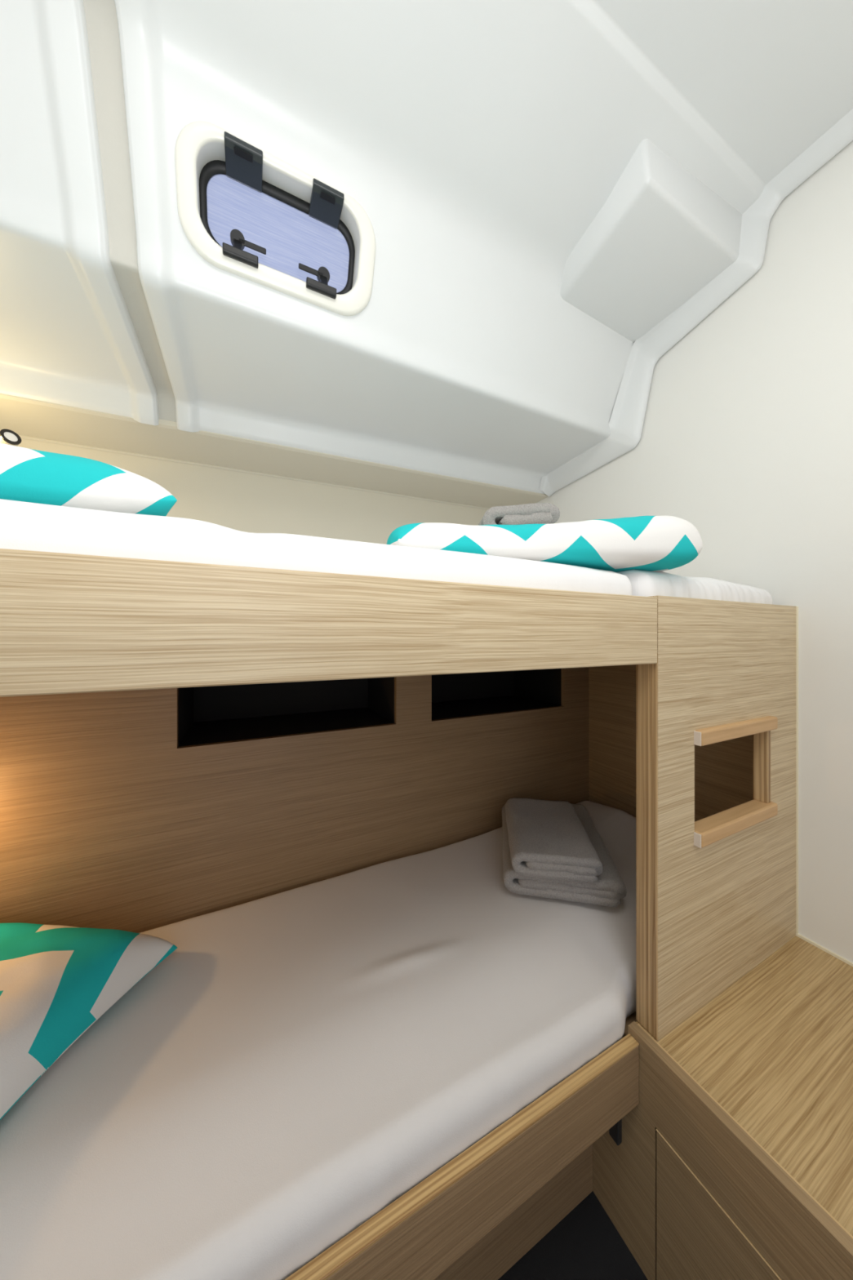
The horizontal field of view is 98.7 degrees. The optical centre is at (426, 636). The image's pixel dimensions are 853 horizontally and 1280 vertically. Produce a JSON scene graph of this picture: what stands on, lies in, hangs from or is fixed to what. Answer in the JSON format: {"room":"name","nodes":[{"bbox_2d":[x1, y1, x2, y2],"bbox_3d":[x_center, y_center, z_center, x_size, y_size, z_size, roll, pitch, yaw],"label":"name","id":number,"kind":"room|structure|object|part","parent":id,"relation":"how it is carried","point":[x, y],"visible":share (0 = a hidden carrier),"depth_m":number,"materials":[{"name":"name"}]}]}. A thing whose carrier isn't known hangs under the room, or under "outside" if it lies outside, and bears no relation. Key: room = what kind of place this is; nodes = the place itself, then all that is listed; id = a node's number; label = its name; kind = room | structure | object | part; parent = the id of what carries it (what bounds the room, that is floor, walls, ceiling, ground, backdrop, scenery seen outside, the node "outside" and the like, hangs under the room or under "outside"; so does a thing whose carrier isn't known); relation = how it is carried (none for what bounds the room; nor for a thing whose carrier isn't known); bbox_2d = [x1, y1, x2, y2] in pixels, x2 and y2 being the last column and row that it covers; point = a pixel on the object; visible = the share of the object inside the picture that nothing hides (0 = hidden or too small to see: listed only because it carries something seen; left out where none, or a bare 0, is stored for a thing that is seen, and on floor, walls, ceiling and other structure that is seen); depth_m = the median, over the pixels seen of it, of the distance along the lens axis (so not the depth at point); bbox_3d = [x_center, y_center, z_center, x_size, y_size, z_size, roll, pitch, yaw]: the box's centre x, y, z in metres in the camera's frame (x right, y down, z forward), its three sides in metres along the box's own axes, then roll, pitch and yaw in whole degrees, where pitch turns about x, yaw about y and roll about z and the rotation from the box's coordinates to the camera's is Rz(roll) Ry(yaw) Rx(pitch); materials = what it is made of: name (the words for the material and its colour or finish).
{"room":"boat cabin","nodes":[
{"label":"boat cabin","id":0,"kind":"room"},
{"bbox_2d":[0,393,547,544],"bbox_3d":[-0.514,-0.320,1.291,2.166,0.640,0.237,0,0,-22],"label":"wall","id":1,"kind":"structure","parent":0,"point":[241,501],"depth_m":1.32,"materials":[{"name":"beige paint"}]},
{"bbox_2d":[0,429,21,446],"bbox_3d":[-1.079,-0.472,0.987,0.058,0.047,0.297,0,0,-32],"label":"reading lamp","id":2,"kind":"object","parent":1,"relation":"attached to","point":[8,437],"visible":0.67,"depth_m":0.88,"materials":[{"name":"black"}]},
{"bbox_2d":[18,435,488,510],"bbox_3d":[-0.554,-0.600,1.374,2.153,0.009,0.009,0,0,-22],"label":"trim","id":3,"kind":"structure","parent":1,"relation":"attached to","point":[20,436],"depth_m":1.31,"materials":[{"name":"beige plastic"}]},
{"bbox_2d":[0,666,588,933],"bbox_3d":[-0.400,0.566,1.056,2.149,1.075,0.281,0,0,-26],"label":"wall","id":4,"kind":"structure","parent":0,"point":[135,811],"depth_m":0.91,"materials":[{"name":"brown wood"}]},
{"bbox_2d":[0,548,657,697],"bbox_3d":[-0.290,-0.011,0.828,2.118,0.116,0.940,0,0,-26],"label":"upper bunk rail","id":5,"kind":"object","parent":4,"relation":"on","point":[70,623],"visible":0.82,"depth_m":0.37,"materials":[{"name":"brown wood"}]},
{"bbox_2d":[0,498,632,595],"bbox_3d":[-0.514,-0.069,0.704,1.560,0.114,0.875,0,0,-26],"label":"mattress","id":6,"kind":"object","parent":5,"relation":"on","point":[24,526],"visible":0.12,"depth_m":0.39,"materials":[{"name":"white fabric"}]},
{"bbox_2d":[0,443,177,515],"bbox_3d":[-0.650,-0.172,0.431,0.624,0.089,0.406,0,0,-30],"label":"pillow","id":7,"kind":"object","parent":6,"relation":"on","point":[26,474],"visible":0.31,"depth_m":0.38,"materials":[{"name":"teal fabric"}]},
{"bbox_2d":[478,502,559,525],"bbox_3d":[0.204,-0.254,0.850,0.171,0.072,0.120,0,0,-2],"label":"towel","id":8,"kind":"object","parent":6,"relation":"on","point":[536,513],"visible":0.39,"depth_m":0.79,"materials":[{"name":"white fabric"}]},
{"bbox_2d":[386,515,702,572],"bbox_3d":[0.199,-0.182,0.789,0.588,0.112,0.365,0,0,-11],"label":"pillow","id":9,"kind":"object","parent":6,"relation":"on","point":[642,543],"visible":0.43,"depth_m":0.62,"materials":[{"name":"teal fabric"}]},
{"bbox_2d":[616,569,773,604],"bbox_3d":[0.423,-0.072,1.157,0.512,0.120,0.874,0,0,-26],"label":"mattress infill","id":10,"kind":"object","parent":5,"relation":"on","point":[643,583],"visible":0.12,"depth_m":0.73,"materials":[{"name":"white fabric"}]},
{"bbox_2d":[284,1011,639,1279],"bbox_3d":[-0.214,0.820,0.672,2.118,0.216,0.566,0,0,-26],"label":"lower bunk rail","id":11,"kind":"object","parent":4,"relation":"attached to","point":[420,1234],"visible":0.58,"depth_m":0.50,"materials":[{"name":"brown wood"}]},
{"bbox_2d":[0,800,635,1279],"bbox_3d":[-0.212,0.662,0.683,2.086,0.165,0.544,0,0,-26],"label":"mattress","id":12,"kind":"object","parent":11,"relation":"on","point":[303,1059],"visible":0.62,"depth_m":0.55,"materials":[{"name":"white fabric"}]},
{"bbox_2d":[0,922,177,1119],"bbox_3d":[-0.797,0.556,0.528,0.593,0.124,0.421,0,0,5],"label":"pillow","id":13,"kind":"object","parent":12,"relation":"on","point":[56,981],"visible":1,"depth_m":0.57,"materials":[{"name":"teal fabric"}]},
{"bbox_2d":[502,803,626,906],"bbox_3d":[0.353,0.577,1.034,0.274,0.057,0.394,0,0,11],"label":"towel","id":14,"kind":"object","parent":12,"relation":"on","point":[609,888],"visible":0.34,"depth_m":0.85,"materials":[{"name":"white fabric"}]},
{"bbox_2d":[505,797,602,883],"bbox_3d":[0.317,0.521,0.973,0.202,0.054,0.300,0,0,9],"label":"towel","id":15,"kind":"object","parent":14,"relation":"on","point":[548,838],"visible":1,"depth_m":0.89,"materials":[{"name":"white fabric"}]},
{"bbox_3d":[0.599,0.757,0.823,0.523,0.023,0.071,0,0,-26],"label":"board","id":16,"kind":"part","parent":11,"relation":"part of","materials":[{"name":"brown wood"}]},
{"bbox_2d":[0,0,852,493],"bbox_3d":[-0.031,-0.862,0.292,2.149,0.517,2.114,0,0,-26],"label":"ceiling","id":17,"kind":"structure","parent":0,"point":[540,185],"depth_m":0.77,"materials":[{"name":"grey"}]},
{"bbox_2d":[174,121,376,315],"bbox_3d":[-0.302,-0.848,0.781,0.381,0.201,0.142,0,0,-26],"label":"window","id":18,"kind":"structure","parent":17,"relation":"attached to","point":[250,213],"depth_m":0.77,"materials":[{"name":"brushed plastic"},{"name":"black rubber"},{"name":"black plastic"}]},
{"bbox_3d":[-0.396,-0.831,0.768,0.027,0.031,0.025,0,0,-26],"label":"knob","id":19,"kind":"part","parent":18,"relation":"part of","materials":[{"name":"black plastic"}]},
{"bbox_3d":[-0.369,-0.827,0.776,0.055,0.010,0.007,0,0,-26],"label":"lever","id":20,"kind":"part","parent":18,"relation":"part of","materials":[{"name":"black plastic"}]},
{"bbox_3d":[-0.315,-0.873,0.805,0.298,0.118,0.057,0,0,-26],"label":"pane","id":21,"kind":"part","parent":18,"relation":"part of","materials":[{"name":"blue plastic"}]},
{"bbox_3d":[-0.260,-0.827,0.829,0.055,0.010,0.007,0,0,-26],"label":"lever","id":22,"kind":"part","parent":18,"relation":"part of","materials":[{"name":"black plastic"}]},
{"bbox_3d":[-0.238,-0.831,0.844,0.027,0.031,0.025,0,0,-26],"label":"knob","id":23,"kind":"part","parent":18,"relation":"part of","materials":[{"name":"black plastic"}]},
{"bbox_2d":[433,1143,592,1279],"bbox_3d":[-0.388,0.965,0.390,1.591,0.277,0.014,0,0,-26],"label":"bed base panel","id":24,"kind":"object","parent":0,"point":[499,1250],"depth_m":0.66,"materials":[{"name":"brown wood"}]},
{"bbox_2d":[497,1191,648,1279],"bbox_3d":[0.032,1.123,0.137,2.172,0.039,1.778,0,0,-26],"label":"floor","id":25,"kind":"structure","parent":0,"point":[585,1244],"depth_m":0.66,"materials":[{"name":"black carpet"}]},
{"bbox_2d":[592,935,852,1279],"bbox_3d":[0.856,0.903,0.284,0.557,0.402,1.264,0,0,-26],"label":"base cabinet","id":26,"kind":"object","parent":25,"relation":"on","point":[733,1160],"visible":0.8,"depth_m":0.58,"materials":[{"name":"brown wood"}]},
{"bbox_2d":[635,595,795,1041],"bbox_3d":[0.637,0.319,0.770,0.528,0.782,0.053,0,0,-26],"label":"wall","id":27,"kind":"structure","parent":26,"relation":"on","point":[716,893],"depth_m":0.71,"materials":[{"name":"brown wood"}]},
{"bbox_3d":[0.407,0.369,0.666,0.025,0.681,0.040,0,0,-26],"label":"edge post","id":28,"kind":"part","parent":27,"relation":"part of","materials":[{"name":"brown wood"}]},
{"bbox_3d":[0.507,0.380,0.685,0.003,0.025,0.012,0,0,-26],"label":"rail","id":29,"kind":"part","parent":27,"relation":"part of","materials":[{"name":"beige wood"}]},
{"bbox_3d":[0.507,0.190,0.685,0.003,0.026,0.012,0,0,-26],"label":"rail","id":30,"kind":"part","parent":27,"relation":"part of","materials":[{"name":"beige wood"}]},
{"bbox_3d":[0.635,0.380,0.759,0.293,0.027,0.036,0,0,-26],"label":"opening rail","id":31,"kind":"part","parent":27,"relation":"part of","materials":[{"name":"brown wood"}]},
{"bbox_3d":[0.635,0.190,0.759,0.293,0.028,0.036,0,0,-26],"label":"opening rail","id":32,"kind":"part","parent":27,"relation":"part of","materials":[{"name":"brown wood"}]},
{"bbox_2d":[795,606,798,933],"bbox_3d":[0.881,0.317,0.871,0.005,0.778,0.005,0,0,-26],"label":"trim","id":33,"kind":"structure","parent":27,"relation":"attached to","point":[797,607],"depth_m":0.87,"materials":[{"name":"beige"}]},
{"bbox_3d":[0.553,0.959,0.288,0.015,0.262,0.735,0,0,-26],"label":"door","id":34,"kind":"part","parent":26,"relation":"part of","materials":[{"name":"brown wood"}]},
{"bbox_2d":[795,933,852,966],"bbox_3d":[1.131,0.707,0.354,0.006,0.006,1.150,0,0,-26],"label":"trim","id":35,"kind":"structure","parent":26,"relation":"attached to","point":[799,935],"depth_m":0.83,"materials":[{"name":"beige wood"}]},
{"bbox_2d":[537,141,852,962],"bbox_3d":[0.895,-0.072,0.866,0.044,2.352,2.340,0,0,-26],"label":"wall","id":36,"kind":"structure","parent":0,"point":[746,439],"depth_m":0.90,"materials":[{"name":"white paint"}]},
{"bbox_2d":[538,108,852,496],"bbox_3d":[0.938,-0.863,0.686,0.063,0.517,1.978,0,0,-26],"label":"trim","id":37,"kind":"structure","parent":36,"relation":"attached to","point":[626,422],"depth_m":1.06,"materials":[{"name":"white plastic"}]}
]}

